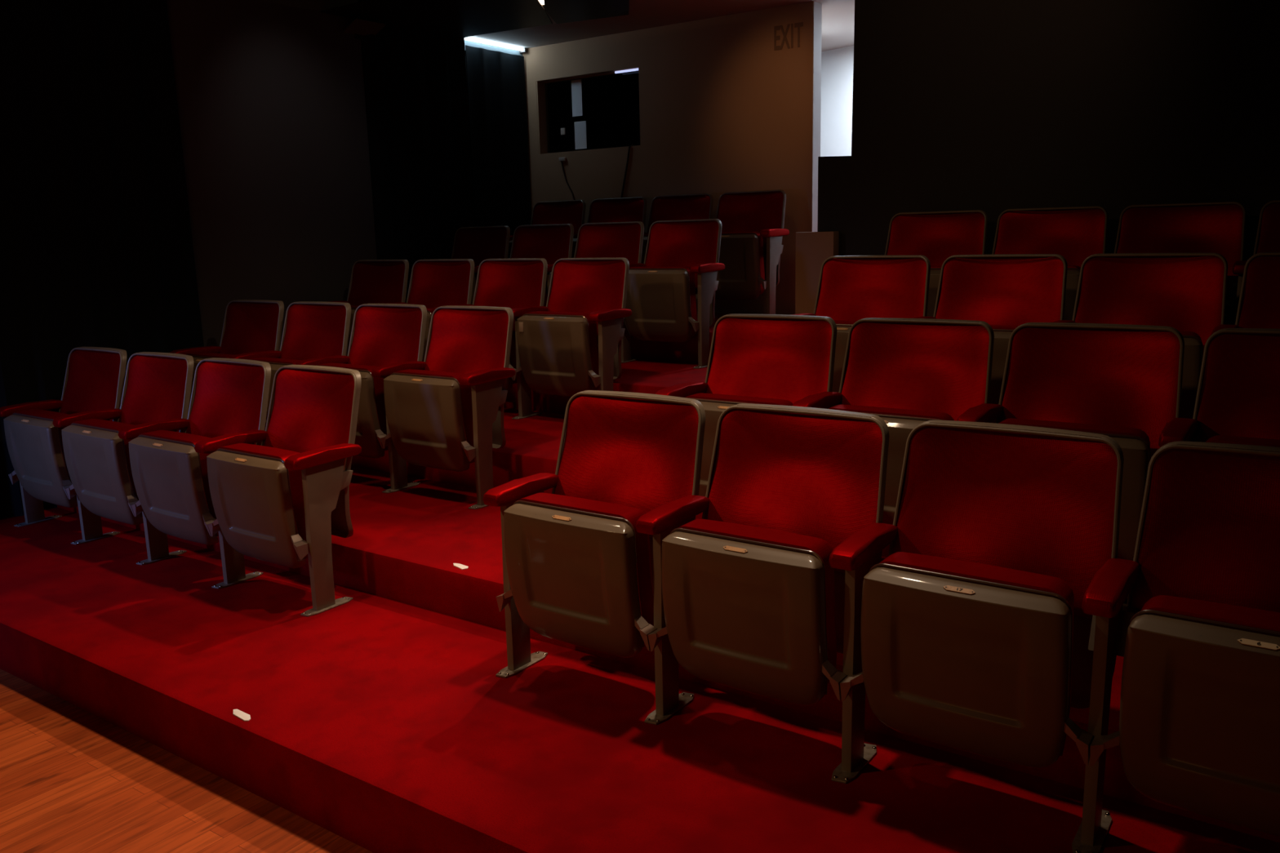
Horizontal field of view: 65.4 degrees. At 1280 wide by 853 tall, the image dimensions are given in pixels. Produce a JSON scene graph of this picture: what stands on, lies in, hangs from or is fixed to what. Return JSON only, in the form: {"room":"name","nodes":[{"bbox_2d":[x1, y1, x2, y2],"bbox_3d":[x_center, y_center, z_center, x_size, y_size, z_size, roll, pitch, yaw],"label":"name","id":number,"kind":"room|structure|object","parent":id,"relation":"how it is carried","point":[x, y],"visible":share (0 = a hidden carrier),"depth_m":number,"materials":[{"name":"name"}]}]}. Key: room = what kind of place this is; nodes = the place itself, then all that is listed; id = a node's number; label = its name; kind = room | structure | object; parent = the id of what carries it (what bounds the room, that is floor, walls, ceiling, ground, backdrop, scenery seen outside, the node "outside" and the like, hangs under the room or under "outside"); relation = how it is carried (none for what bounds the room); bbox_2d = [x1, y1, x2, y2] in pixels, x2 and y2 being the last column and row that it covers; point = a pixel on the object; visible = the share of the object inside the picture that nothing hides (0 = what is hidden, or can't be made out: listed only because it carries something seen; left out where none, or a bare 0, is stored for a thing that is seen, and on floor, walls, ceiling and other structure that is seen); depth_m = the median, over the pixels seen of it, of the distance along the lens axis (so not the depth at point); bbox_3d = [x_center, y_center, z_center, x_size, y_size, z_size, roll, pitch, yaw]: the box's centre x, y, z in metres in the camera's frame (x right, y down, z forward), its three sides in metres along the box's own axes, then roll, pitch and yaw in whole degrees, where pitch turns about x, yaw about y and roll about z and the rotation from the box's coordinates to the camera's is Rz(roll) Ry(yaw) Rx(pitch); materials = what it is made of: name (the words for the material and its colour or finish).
{"room":"auditorium","nodes":[
{"label":"auditorium","id":0,"kind":"room"},
{"bbox_2d":[0,668,373,852],"bbox_3d":[-2.017,1.522,0.324,10.500,0.050,5.500,6,13,34],"label":"floor","id":1,"kind":"structure","parent":0,"point":[73,780],"depth_m":2.72,"materials":[{"name":"orange wood"}]},
{"bbox_2d":[357,0,475,254],"bbox_3d":[-3.104,-1.117,4.769,0.100,3.489,12.300,6,13,34],"label":"wall","id":2,"kind":"structure","parent":0,"point":[357,0],"depth_m":7.16,"materials":[{"name":"black paint"}]},
{"bbox_2d":[166,0,377,351],"bbox_3d":[-2.142,-1.624,5.969,0.034,2.400,1.300,6,13,34],"label":"wall panel","id":3,"kind":"object","parent":2,"relation":"attached to","point":[270,94],"visible":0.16,"depth_m":5.88,"materials":[{"name":"grey"}]},
{"bbox_2d":[358,0,475,302],"bbox_3d":[-1.492,-1.815,6.842,0.051,2.490,0.890,6,13,34],"label":"drape","id":4,"kind":"object","parent":2,"relation":"hanging from","point":[415,81],"visible":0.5,"depth_m":6.79,"materials":[{"name":"black fabric"}]},
{"bbox_2d":[465,44,531,235],"bbox_3d":[-1.040,-1.826,7.496,0.020,1.898,0.620,6,13,34],"label":"drape","id":5,"kind":"object","parent":2,"relation":"hanging from","point":[496,87],"visible":0.66,"depth_m":7.42,"materials":[{"name":"black fabric"}]},
{"bbox_2d":[0,313,1279,852],"bbox_3d":[1.708,0.047,4.907,8.020,0.911,6.984,6,13,34],"label":"floor","id":6,"kind":"structure","parent":0,"point":[382,719],"depth_m":2.75,"materials":[{"name":"red carpet"}]},
{"bbox_2d":[0,346,126,544],"bbox_3d":[-2.631,0.064,4.639,0.603,0.818,0.427,6,13,34],"label":"seat","id":7,"kind":"object","parent":6,"relation":"on","point":[94,382],"visible":0.8,"depth_m":4.55,"materials":[{"name":"grey metal"}]},
{"bbox_2d":[13,408,76,495],"bbox_3d":[-2.680,0.128,4.579,0.421,0.398,0.155,6,13,34],"label":"seat cushion","id":8,"kind":"object","parent":7,"relation":"on","point":[42,415],"depth_m":4.46,"materials":[{"name":"grey plastic"}]},
{"bbox_2d":[59,349,119,421],"bbox_3d":[-2.566,-0.163,4.697,0.493,0.379,0.165,6,13,34],"label":"cushion","id":9,"kind":"object","parent":7,"relation":"on","point":[91,382],"depth_m":4.73,"materials":[{"name":"red fabric"}]},
{"bbox_2d":[61,351,193,564],"bbox_3d":[-2.175,0.114,4.325,0.572,0.818,0.427,6,13,34],"label":"seat","id":10,"kind":"object","parent":6,"relation":"on","point":[156,396],"visible":0.84,"depth_m":4.23,"materials":[{"name":"grey metal"}]},
{"bbox_2d":[72,418,142,517],"bbox_3d":[-2.236,0.176,4.274,0.421,0.398,0.155,6,13,34],"label":"seat cushion","id":11,"kind":"object","parent":10,"relation":"on","point":[121,508],"depth_m":4.16,"materials":[{"name":"grey plastic"}]},
{"bbox_2d":[118,355,186,431],"bbox_3d":[-2.123,-0.115,4.393,0.493,0.379,0.165,6,13,34],"label":"cushion","id":12,"kind":"object","parent":10,"relation":"on","point":[155,386],"depth_m":4.42,"materials":[{"name":"red fabric"}]},
{"bbox_2d":[128,357,271,588],"bbox_3d":[-1.732,0.161,4.021,0.572,0.818,0.427,6,13,34],"label":"seat","id":13,"kind":"object","parent":6,"relation":"on","point":[228,404],"visible":0.82,"depth_m":3.93,"materials":[{"name":"grey metal"}]},
{"bbox_2d":[139,430,218,536],"bbox_3d":[-1.793,0.224,3.969,0.421,0.398,0.155,6,13,34],"label":"seat cushion","id":14,"kind":"object","parent":13,"relation":"on","point":[197,527],"depth_m":3.85,"materials":[{"name":"grey plastic"}]},
{"bbox_2d":[186,360,266,444],"bbox_3d":[-1.680,-0.068,4.088,0.493,0.379,0.165,6,13,34],"label":"cushion","id":15,"kind":"object","parent":13,"relation":"on","point":[228,397],"depth_m":4.11,"materials":[{"name":"red fabric"}]},
{"bbox_2d":[169,299,284,444],"bbox_3d":[-2.163,-0.253,5.343,0.603,0.818,0.427,6,13,34],"label":"seat","id":16,"kind":"object","parent":6,"relation":"on","point":[251,328],"visible":0.26,"depth_m":5.40,"materials":[{"name":"red fabric"}]},
{"bbox_2d":[219,302,279,355],"bbox_3d":[-2.098,-0.480,5.402,0.493,0.379,0.165,6,13,34],"label":"cushion","id":17,"kind":"object","parent":16,"relation":"on","point":[247,326],"depth_m":5.43,"materials":[{"name":"red fabric"}]},
{"bbox_2d":[206,364,361,617],"bbox_3d":[-1.288,0.209,3.716,0.572,0.818,0.427,6,13,34],"label":"seat","id":18,"kind":"object","parent":6,"relation":"on","point":[282,500],"visible":1,"depth_m":3.59,"materials":[{"name":"grey metal"}]},
{"bbox_2d":[219,443,307,558],"bbox_3d":[-1.350,0.272,3.664,0.421,0.398,0.155,6,13,34],"label":"seat cushion","id":19,"kind":"object","parent":18,"relation":"on","point":[293,484],"depth_m":3.54,"materials":[{"name":"grey plastic"}]},
{"bbox_2d":[263,368,354,470],"bbox_3d":[-1.237,-0.020,3.783,0.493,0.379,0.165,6,13,34],"label":"cushion","id":20,"kind":"object","parent":18,"relation":"on","point":[309,409],"depth_m":3.80,"materials":[{"name":"red fabric"}]},
{"bbox_2d":[247,301,351,431],"bbox_3d":[-1.706,-0.203,5.030,0.572,0.818,0.427,6,13,34],"label":"seat","id":21,"kind":"object","parent":6,"relation":"on","point":[314,333],"visible":0.4,"depth_m":5.09,"materials":[{"name":"red fabric"}]},
{"bbox_2d":[247,357,302,364],"bbox_3d":[-1.768,-0.141,4.978,0.421,0.398,0.155,6,13,34],"label":"seat cushion","id":22,"kind":"object","parent":21,"relation":"on","point":[272,361],"depth_m":4.87,"materials":[{"name":"red fabric"}]},
{"bbox_2d":[280,303,346,359],"bbox_3d":[-1.654,-0.432,5.097,0.493,0.379,0.165,6,13,34],"label":"cushion","id":23,"kind":"object","parent":21,"relation":"on","point":[310,331],"depth_m":5.12,"materials":[{"name":"red fabric"}]},
{"bbox_2d":[324,259,408,355],"bbox_3d":[-1.665,-0.591,6.045,0.603,0.818,0.427,6,13,34],"label":"seat","id":24,"kind":"object","parent":6,"relation":"on","point":[371,281],"visible":0.27,"depth_m":6.12,"materials":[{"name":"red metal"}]},
{"bbox_2d":[347,261,404,305],"bbox_3d":[-1.600,-0.819,6.103,0.493,0.379,0.165,6,13,34],"label":"cushion","id":25,"kind":"object","parent":24,"relation":"on","point":[371,282],"depth_m":6.13,"materials":[{"name":"red fabric"}]},
{"bbox_2d":[315,303,426,493],"bbox_3d":[-1.263,-0.155,4.725,0.572,0.818,0.427,6,13,34],"label":"seat","id":26,"kind":"object","parent":6,"relation":"on","point":[386,339],"visible":0.61,"depth_m":4.66,"materials":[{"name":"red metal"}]},
{"bbox_2d":[315,362,387,450],"bbox_3d":[-1.325,-0.093,4.673,0.421,0.398,0.155,6,13,34],"label":"seat cushion","id":27,"kind":"object","parent":26,"relation":"on","point":[369,442],"depth_m":4.52,"materials":[{"name":"red fabric"}]},
{"bbox_2d":[346,306,422,366],"bbox_3d":[-1.211,-0.384,4.792,0.493,0.379,0.165,6,13,34],"label":"cushion","id":28,"kind":"object","parent":26,"relation":"on","point":[381,335],"depth_m":4.81,"materials":[{"name":"red fabric"}]},
{"bbox_2d":[406,258,474,361],"bbox_3d":[-1.208,-0.542,5.731,0.572,0.818,0.427,6,13,34],"label":"seat","id":29,"kind":"object","parent":6,"relation":"on","point":[435,283],"visible":0.24,"depth_m":5.80,"materials":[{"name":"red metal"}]},
{"bbox_2d":[407,261,470,307],"bbox_3d":[-1.156,-0.770,5.798,0.493,0.379,0.165,6,13,34],"label":"cushion","id":30,"kind":"object","parent":29,"relation":"on","point":[433,284],"depth_m":5.82,"materials":[{"name":"red fabric"}]},
{"bbox_2d":[380,305,515,509],"bbox_3d":[-0.820,-0.107,4.420,0.572,0.818,0.427,6,13,34],"label":"seat","id":31,"kind":"object","parent":6,"relation":"on","point":[448,414],"visible":0.98,"depth_m":4.30,"materials":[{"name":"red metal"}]},
{"bbox_2d":[394,368,474,463],"bbox_3d":[-0.881,-0.045,4.369,0.421,0.398,0.155,6,13,34],"label":"seat cushion","id":32,"kind":"object","parent":31,"relation":"on","point":[456,454],"depth_m":4.25,"materials":[{"name":"grey plastic"}]},
{"bbox_2d":[424,308,508,373],"bbox_3d":[-0.768,-0.336,4.488,0.493,0.379,0.165,6,13,34],"label":"cushion","id":33,"kind":"object","parent":31,"relation":"on","point":[460,340],"depth_m":4.50,"materials":[{"name":"red fabric"}]},
{"bbox_2d":[451,226,510,304],"bbox_3d":[-1.142,-0.923,6.687,0.603,0.818,0.427,6,13,34],"label":"seat","id":34,"kind":"object","parent":6,"relation":"on","point":[478,244],"visible":0.21,"depth_m":6.75,"materials":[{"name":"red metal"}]},
{"bbox_2d":[453,227,506,266],"bbox_3d":[-1.077,-1.151,6.745,0.493,0.379,0.165,6,13,34],"label":"cushion","id":35,"kind":"object","parent":34,"relation":"on","point":[477,244],"depth_m":6.77,"materials":[{"name":"red fabric"}]},
{"bbox_2d":[472,257,547,419],"bbox_3d":[-0.765,-0.494,5.426,0.572,0.818,0.427,6,13,34],"label":"seat","id":36,"kind":"object","parent":6,"relation":"on","point":[518,285],"visible":0.34,"depth_m":5.45,"materials":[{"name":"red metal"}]},
{"bbox_2d":[473,260,543,308],"bbox_3d":[-0.713,-0.723,5.494,0.493,0.379,0.165,6,13,34],"label":"cushion","id":37,"kind":"object","parent":36,"relation":"on","point":[512,284],"depth_m":5.51,"materials":[{"name":"red fabric"}]},
{"bbox_2d":[509,318,517,384],"bbox_3d":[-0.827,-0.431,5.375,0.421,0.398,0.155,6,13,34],"label":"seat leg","id":38,"kind":"object","parent":36,"relation":"on","point":[513,351],"depth_m":5.24,"materials":[{"name":"grey metal"}]},
{"bbox_2d":[509,223,573,306],"bbox_3d":[-0.686,-0.874,6.373,0.572,0.818,0.427,6,13,34],"label":"seat","id":39,"kind":"object","parent":6,"relation":"on","point":[551,242],"visible":0.31,"depth_m":6.45,"materials":[{"name":"red fabric"}]},
{"bbox_2d":[511,225,570,284],"bbox_3d":[-0.634,-1.103,6.441,0.493,0.379,0.165,6,13,34],"label":"cushion","id":40,"kind":"object","parent":39,"relation":"on","point":[552,243],"depth_m":6.46,"materials":[{"name":"red fabric"}]},
{"bbox_2d":[507,200,586,258],"bbox_3d":[-0.677,-1.249,7.356,0.603,0.818,0.427,6,13,34],"label":"seat","id":41,"kind":"object","parent":6,"relation":"on","point":[571,211],"visible":0.23,"depth_m":7.42,"materials":[{"name":"red fabric"}]},
{"bbox_2d":[532,200,582,234],"bbox_3d":[-0.612,-1.477,7.415,0.493,0.379,0.165,6,13,34],"label":"cushion","id":42,"kind":"object","parent":41,"relation":"on","point":[554,212],"depth_m":7.43,"materials":[{"name":"red fabric"}]},
{"bbox_2d":[513,257,631,396],"bbox_3d":[-0.322,-0.446,5.122,0.572,0.818,0.427,6,13,34],"label":"seat","id":43,"kind":"object","parent":6,"relation":"on","point":[571,348],"visible":0.96,"depth_m":5.02,"materials":[{"name":"red fabric"}]},
{"bbox_2d":[525,311,599,390],"bbox_3d":[-0.383,-0.383,5.070,0.421,0.398,0.155,6,13,34],"label":"seat cushion","id":44,"kind":"object","parent":43,"relation":"on","point":[535,380],"depth_m":4.96,"materials":[{"name":"plastic"}]},
{"bbox_2d":[547,259,625,335],"bbox_3d":[-0.270,-0.675,5.189,0.493,0.379,0.165,6,13,34],"label":"cushion","id":45,"kind":"object","parent":43,"relation":"on","point":[576,286],"depth_m":5.20,"materials":[{"name":"red fabric"}]},
{"bbox_2d":[483,390,709,724],"bbox_3d":[-0.096,0.338,2.896,0.603,0.818,0.427,6,13,34],"label":"seat","id":46,"kind":"object","parent":6,"relation":"on","point":[582,559],"visible":0.96,"depth_m":2.81,"materials":[{"name":"red fabric"}]},
{"bbox_2d":[518,493,653,626],"bbox_3d":[-0.144,0.402,2.836,0.421,0.398,0.155,6,13,34],"label":"seat cushion","id":47,"kind":"object","parent":46,"relation":"on","point":[626,516],"depth_m":2.71,"materials":[{"name":"grey plastic"}]},
{"bbox_2d":[553,395,698,537],"bbox_3d":[-0.031,0.111,2.955,0.493,0.379,0.165,6,13,34],"label":"cushion","id":48,"kind":"object","parent":46,"relation":"on","point":[641,452],"depth_m":2.96,"materials":[{"name":"red fabric"}]},
{"bbox_2d":[549,221,645,363],"bbox_3d":[-0.243,-0.826,6.069,0.572,0.818,0.427,6,13,34],"label":"seat","id":49,"kind":"object","parent":6,"relation":"on","point":[608,239],"visible":0.29,"depth_m":6.12,"materials":[{"name":"red fabric"}]},
{"bbox_2d":[575,222,640,263],"bbox_3d":[-0.191,-1.055,6.136,0.493,0.379,0.165,6,13,34],"label":"cushion","id":50,"kind":"object","parent":49,"relation":"on","point":[594,240],"depth_m":6.15,"materials":[{"name":"red fabric"}]},
{"bbox_2d":[571,196,648,257],"bbox_3d":[-0.220,-1.200,7.043,0.572,0.818,0.427,6,13,34],"label":"seat","id":51,"kind":"object","parent":6,"relation":"on","point":[620,209],"visible":0.25,"depth_m":7.12,"materials":[{"name":"red fabric"}]},
{"bbox_2d":[588,198,644,222],"bbox_3d":[-0.169,-1.429,7.110,0.493,0.379,0.165,6,13,34],"label":"cushion","id":52,"kind":"object","parent":51,"relation":"on","point":[602,210],"depth_m":7.14,"materials":[{"name":"red fabric"}]},
{"bbox_2d":[623,218,724,368],"bbox_3d":[0.201,-0.778,5.764,0.572,0.818,0.427,6,13,34],"label":"seat","id":53,"kind":"object","parent":6,"relation":"on","point":[672,298],"visible":0.94,"depth_m":5.65,"materials":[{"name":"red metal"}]},
{"bbox_2d":[629,266,697,336],"bbox_3d":[0.139,-0.716,5.712,0.421,0.398,0.155,6,13,34],"label":"seat cushion","id":54,"kind":"object","parent":53,"relation":"on","point":[643,323],"depth_m":5.61,"materials":[{"name":"plastic"}]},
{"bbox_2d":[644,220,718,288],"bbox_3d":[0.253,-1.007,5.831,0.493,0.379,0.165,6,13,34],"label":"cushion","id":55,"kind":"object","parent":53,"relation":"on","point":[688,243],"depth_m":5.85,"materials":[{"name":"red fabric"}]},
{"bbox_2d":[640,193,713,263],"bbox_3d":[0.223,-1.152,6.738,0.572,0.818,0.427,6,13,34],"label":"seat","id":56,"kind":"object","parent":6,"relation":"on","point":[700,206],"visible":0.24,"depth_m":6.82,"materials":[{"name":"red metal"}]},
{"bbox_2d":[647,195,710,234],"bbox_3d":[0.275,-1.381,6.805,0.493,0.379,0.165,6,13,34],"label":"cushion","id":57,"kind":"object","parent":56,"relation":"on","point":[667,207],"depth_m":6.84,"materials":[{"name":"red fabric"}]},
{"bbox_2d":[655,313,842,496],"bbox_3d":[0.410,0.026,3.575,0.603,0.818,0.427,6,13,34],"label":"seat","id":58,"kind":"object","parent":6,"relation":"on","point":[769,359],"visible":0.41,"depth_m":3.60,"materials":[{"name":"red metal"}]},
{"bbox_2d":[685,392,792,405],"bbox_3d":[0.361,0.090,3.514,0.421,0.398,0.155,6,13,34],"label":"seat cushion","id":59,"kind":"object","parent":58,"relation":"on","point":[712,398],"depth_m":3.43,"materials":[{"name":"red fabric"}]},
{"bbox_2d":[705,317,831,404],"bbox_3d":[0.475,-0.202,3.634,0.493,0.379,0.165,6,13,34],"label":"cushion","id":60,"kind":"object","parent":58,"relation":"on","point":[784,358],"depth_m":3.64,"materials":[{"name":"red fabric"}]},
{"bbox_2d":[715,189,789,314],"bbox_3d":[0.666,-1.104,6.433,0.572,0.818,0.427,6,13,34],"label":"seat","id":61,"kind":"object","parent":6,"relation":"on","point":[753,230],"visible":0.74,"depth_m":6.30,"materials":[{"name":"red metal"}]},
{"bbox_2d":[721,231,764,294],"bbox_3d":[0.605,-1.042,6.381,0.421,0.398,0.155,6,13,34],"label":"seat cushion","id":62,"kind":"object","parent":61,"relation":"on","point":[734,282],"depth_m":6.26,"materials":[{"name":"red fabric"}]},
{"bbox_2d":[717,191,783,251],"bbox_3d":[0.718,-1.333,6.500,0.493,0.379,0.165,6,13,34],"label":"cushion","id":63,"kind":"object","parent":61,"relation":"on","point":[748,211],"depth_m":6.51,"materials":[{"name":"red fabric"}]},
{"bbox_2d":[648,403,897,783],"bbox_3d":[0.360,0.388,2.583,0.572,0.818,0.427,6,13,34],"label":"seat","id":64,"kind":"object","parent":6,"relation":"on","point":[762,593],"visible":0.96,"depth_m":2.50,"materials":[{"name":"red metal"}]},
{"bbox_2d":[677,519,836,683],"bbox_3d":[0.299,0.450,2.531,0.421,0.398,0.155,6,13,34],"label":"seat cushion","id":65,"kind":"object","parent":64,"relation":"on","point":[818,549],"depth_m":2.43,"materials":[{"name":"grey plastic"}]},
{"bbox_2d":[704,408,882,573],"bbox_3d":[0.412,0.159,2.650,0.493,0.379,0.165,6,13,34],"label":"cushion","id":66,"kind":"object","parent":64,"relation":"on","point":[814,473],"depth_m":2.65,"materials":[{"name":"red fabric"}]},
{"bbox_2d":[795,231,839,314],"bbox_3d":[1.003,-0.824,5.657,0.233,0.552,0.075,6,13,34],"label":"wall","id":67,"kind":"structure","parent":6,"relation":"on","point":[812,248],"depth_m":5.63,"materials":[{"name":"beige paint"}]},
{"bbox_2d":[789,255,936,407],"bbox_3d":[0.937,-0.310,4.256,0.603,0.818,0.427,6,13,34],"label":"seat","id":68,"kind":"object","parent":6,"relation":"on","point":[851,289],"visible":0.32,"depth_m":4.31,"materials":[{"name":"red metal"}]},
{"bbox_2d":[815,257,926,320],"bbox_3d":[1.002,-0.537,4.315,0.493,0.379,0.165,6,13,34],"label":"cushion","id":69,"kind":"object","parent":68,"relation":"on","point":[849,289],"depth_m":4.32,"materials":[{"name":"red fabric"}]},
{"bbox_2d":[828,317,1002,524],"bbox_3d":[0.866,0.075,3.261,0.572,0.818,0.427,6,13,34],"label":"seat","id":70,"kind":"object","parent":6,"relation":"on","point":[908,373],"visible":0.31,"depth_m":3.29,"materials":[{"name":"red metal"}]},
{"bbox_2d":[828,404,954,421],"bbox_3d":[0.805,0.138,3.210,0.421,0.398,0.155,6,13,34],"label":"seat cushion","id":71,"kind":"object","parent":70,"relation":"on","point":[906,415],"depth_m":3.10,"materials":[{"name":"red fabric"}]},
{"bbox_2d":[839,321,989,421],"bbox_3d":[0.918,-0.154,3.329,0.493,0.379,0.165,6,13,34],"label":"cushion","id":72,"kind":"object","parent":70,"relation":"on","point":[935,366],"depth_m":3.33,"materials":[{"name":"red fabric"}]},
{"bbox_2d":[884,209,987,316],"bbox_3d":[1.413,-0.647,4.931,0.603,0.818,0.427,6,13,34],"label":"seat","id":73,"kind":"object","parent":6,"relation":"on","point":[938,236],"visible":0.26,"depth_m":4.98,"materials":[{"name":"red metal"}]},
{"bbox_2d":[886,212,984,266],"bbox_3d":[1.478,-0.875,4.989,0.493,0.379,0.165,6,13,34],"label":"cushion","id":74,"kind":"object","parent":73,"relation":"on","point":[938,237],"depth_m":5.00,"materials":[{"name":"red fabric"}]},
{"bbox_2d":[840,420,1139,852],"bbox_3d":[0.803,0.435,2.278,0.572,0.818,0.427,6,13,34],"label":"seat","id":75,"kind":"object","parent":6,"relation":"on","point":[992,612],"visible":1,"depth_m":2.20,"materials":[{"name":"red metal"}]},
{"bbox_2d":[880,551,1074,711],"bbox_3d":[0.742,0.498,2.226,0.421,0.398,0.155,6,13,34],"label":"seat cushion","id":76,"kind":"object","parent":75,"relation":"on","point":[984,575],"depth_m":2.13,"materials":[{"name":"grey plastic"}]},
{"bbox_2d":[891,426,1117,619],"bbox_3d":[0.855,0.207,2.345,0.493,0.379,0.165,6,13,34],"label":"cushion","id":77,"kind":"object","parent":75,"relation":"on","point":[1042,500],"depth_m":2.33,"materials":[{"name":"red fabric"}]},
{"bbox_2d":[933,253,1075,422],"bbox_3d":[1.393,-0.260,3.943,0.572,0.818,0.427,6,13,34],"label":"seat","id":78,"kind":"object","parent":6,"relation":"on","point":[1006,292],"visible":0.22,"depth_m":3.99,"materials":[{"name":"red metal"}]},
{"bbox_2d":[935,257,1063,325],"bbox_3d":[1.445,-0.489,4.010,0.493,0.379,0.165,6,13,34],"label":"cushion","id":79,"kind":"object","parent":78,"relation":"on","point":[993,291],"depth_m":4.01,"materials":[{"name":"red fabric"}]},
{"bbox_2d":[991,205,1108,319],"bbox_3d":[1.869,-0.598,4.617,0.572,0.818,0.427,6,13,34],"label":"seat","id":80,"kind":"object","parent":6,"relation":"on","point":[1075,233],"visible":0.27,"depth_m":4.67,"materials":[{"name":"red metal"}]},
{"bbox_2d":[994,208,1105,266],"bbox_3d":[1.921,-0.827,4.685,0.493,0.379,0.165,6,13,34],"label":"cushion","id":81,"kind":"object","parent":80,"relation":"on","point":[1075,234],"depth_m":4.69,"materials":[{"name":"red fabric"}]},
{"bbox_2d":[995,322,1197,560],"bbox_3d":[1.309,0.123,2.957,0.572,0.818,0.427,6,13,34],"label":"seat","id":82,"kind":"object","parent":6,"relation":"on","point":[1122,383],"visible":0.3,"depth_m":2.98,"materials":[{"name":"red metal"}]},
{"bbox_2d":[998,418,1150,446],"bbox_3d":[1.248,0.185,2.905,0.421,0.398,0.155,6,13,34],"label":"seat cushion","id":83,"kind":"object","parent":82,"relation":"on","point":[1132,434],"depth_m":2.79,"materials":[{"name":"red fabric"}]},
{"bbox_2d":[998,326,1180,459],"bbox_3d":[1.361,-0.106,3.024,0.493,0.379,0.165,6,13,34],"label":"cushion","id":84,"kind":"object","parent":82,"relation":"on","point":[1117,376],"depth_m":3.02,"materials":[{"name":"red fabric"}]},
{"bbox_2d":[1071,253,1239,418],"bbox_3d":[1.837,-0.212,3.638,0.572,0.818,0.427,6,13,34],"label":"seat","id":85,"kind":"object","parent":6,"relation":"on","point":[1184,292],"visible":0.3,"depth_m":3.68,"materials":[{"name":"red fabric"}]},
{"bbox_2d":[1074,255,1224,351],"bbox_3d":[1.888,-0.441,3.705,0.493,0.379,0.165,6,13,34],"label":"cushion","id":86,"kind":"object","parent":85,"relation":"on","point":[1184,293],"depth_m":3.70,"materials":[{"name":"red fabric"}]},
{"bbox_2d":[1114,201,1247,324],"bbox_3d":[2.312,-0.550,4.313,0.572,0.818,0.427,6,13,34],"label":"seat","id":87,"kind":"object","parent":6,"relation":"on","point":[1218,227],"visible":0.28,"depth_m":4.36,"materials":[{"name":"red fabric"}]},
{"bbox_2d":[1089,440,1279,835],"bbox_3d":[1.247,0.483,1.973,0.572,0.818,0.427,6,13,34],"label":"seat","id":88,"kind":"object","parent":6,"relation":"on","point":[1198,637],"visible":0.99,"depth_m":1.93,"materials":[{"name":"red fabric"}]},
{"bbox_2d":[1131,448,1279,613],"bbox_3d":[1.299,0.255,2.041,0.493,0.379,0.165,6,13,34],"label":"cushion","id":89,"kind":"object","parent":88,"relation":"on","point":[1209,527],"depth_m":2.10,"materials":[{"name":"red fabric"}]},
{"bbox_2d":[1141,595,1279,636],"bbox_3d":[1.185,0.546,1.922,0.421,0.398,0.155,6,13,34],"label":"seat cushion","id":90,"kind":"object","parent":88,"relation":"on","point":[1252,621],"depth_m":1.89,"materials":[{"name":"red fabric"}]},
{"bbox_2d":[1190,328,1279,447],"bbox_3d":[1.753,0.171,2.652,0.572,0.818,0.427,6,13,34],"label":"seat","id":91,"kind":"object","parent":6,"relation":"on","point":[1237,401],"visible":0.27,"depth_m":2.80,"materials":[{"name":"red fabric"}]},
{"bbox_2d":[1205,435,1279,447],"bbox_3d":[1.691,0.233,2.600,0.421,0.398,0.155,6,13,34],"label":"seat cushion","id":92,"kind":"object","parent":91,"relation":"on","point":[1218,438],"depth_m":2.59,"materials":[{"name":"red fabric"}]},
{"bbox_2d":[1235,252,1279,328],"bbox_3d":[2.280,-0.165,3.333,0.572,0.818,0.427,6,13,34],"label":"seat","id":93,"kind":"object","parent":6,"relation":"on","point":[1259,303],"visible":0.23,"depth_m":3.50,"materials":[{"name":"red fabric"}]},
{"bbox_2d":[1253,200,1279,255],"bbox_3d":[2.755,-0.502,4.008,0.572,0.818,0.427,6,13,34],"label":"seat","id":94,"kind":"object","parent":6,"relation":"on","point":[1268,235],"visible":0.16,"depth_m":4.18,"materials":[{"name":"red fabric"}]},
{"bbox_2d":[467,0,854,52],"bbox_3d":[2.732,-2.676,5.894,7.935,0.080,3.300,6,13,34],"label":"ceiling","id":95,"kind":"structure","parent":0,"point":[837,15],"depth_m":6.71,"materials":[{"name":"grey paint"}]},
{"bbox_2d":[522,0,813,315],"bbox_3d":[0.146,-1.735,7.159,2.428,2.250,0.120,6,13,34],"label":"wall","id":96,"kind":"structure","parent":0,"point":[722,110],"depth_m":6.79,"materials":[{"name":"beige paint"}]},
{"bbox_2d":[536,70,639,154],"bbox_3d":[-0.360,-2.326,7.393,0.950,0.535,0.116,6,13,34],"label":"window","id":97,"kind":"structure","parent":96,"relation":"in","point":[610,100],"depth_m":7.41,"materials":[{"name":"black glass"}]},
{"bbox_2d":[773,22,803,50],"bbox_3d":[0.947,-2.487,6.354,0.202,0.148,0.004,6,13,34],"label":"exit lettering","id":98,"kind":"object","parent":96,"relation":"attached to","point":[798,25],"visible":1,"depth_m":6.36,"materials":[{"name":"brown paint"}]},
{"bbox_2d":[811,0,822,231],"bbox_3d":[1.143,-1.704,6.460,0.004,1.965,0.116,6,13,34],"label":"trim","id":99,"kind":"structure","parent":96,"relation":"attached to","point":[817,7],"depth_m":6.39,"materials":[{"name":"white paint"}]},
{"bbox_2d":[820,45,853,156],"bbox_3d":[2.191,-1.930,7.408,0.096,2.035,3.794,-10,14,-37],"label":"wall","id":100,"kind":"structure","parent":0,"point":[837,64],"depth_m":7.98,"materials":[{"name":"white paint"}]},
{"bbox_2d":[817,0,1279,260],"bbox_3d":[3.105,-1.420,4.128,5.106,2.560,0.060,6,13,34],"label":"wall","id":101,"kind":"structure","parent":0,"point":[993,107],"depth_m":4.83,"materials":[{"name":"black paint"}]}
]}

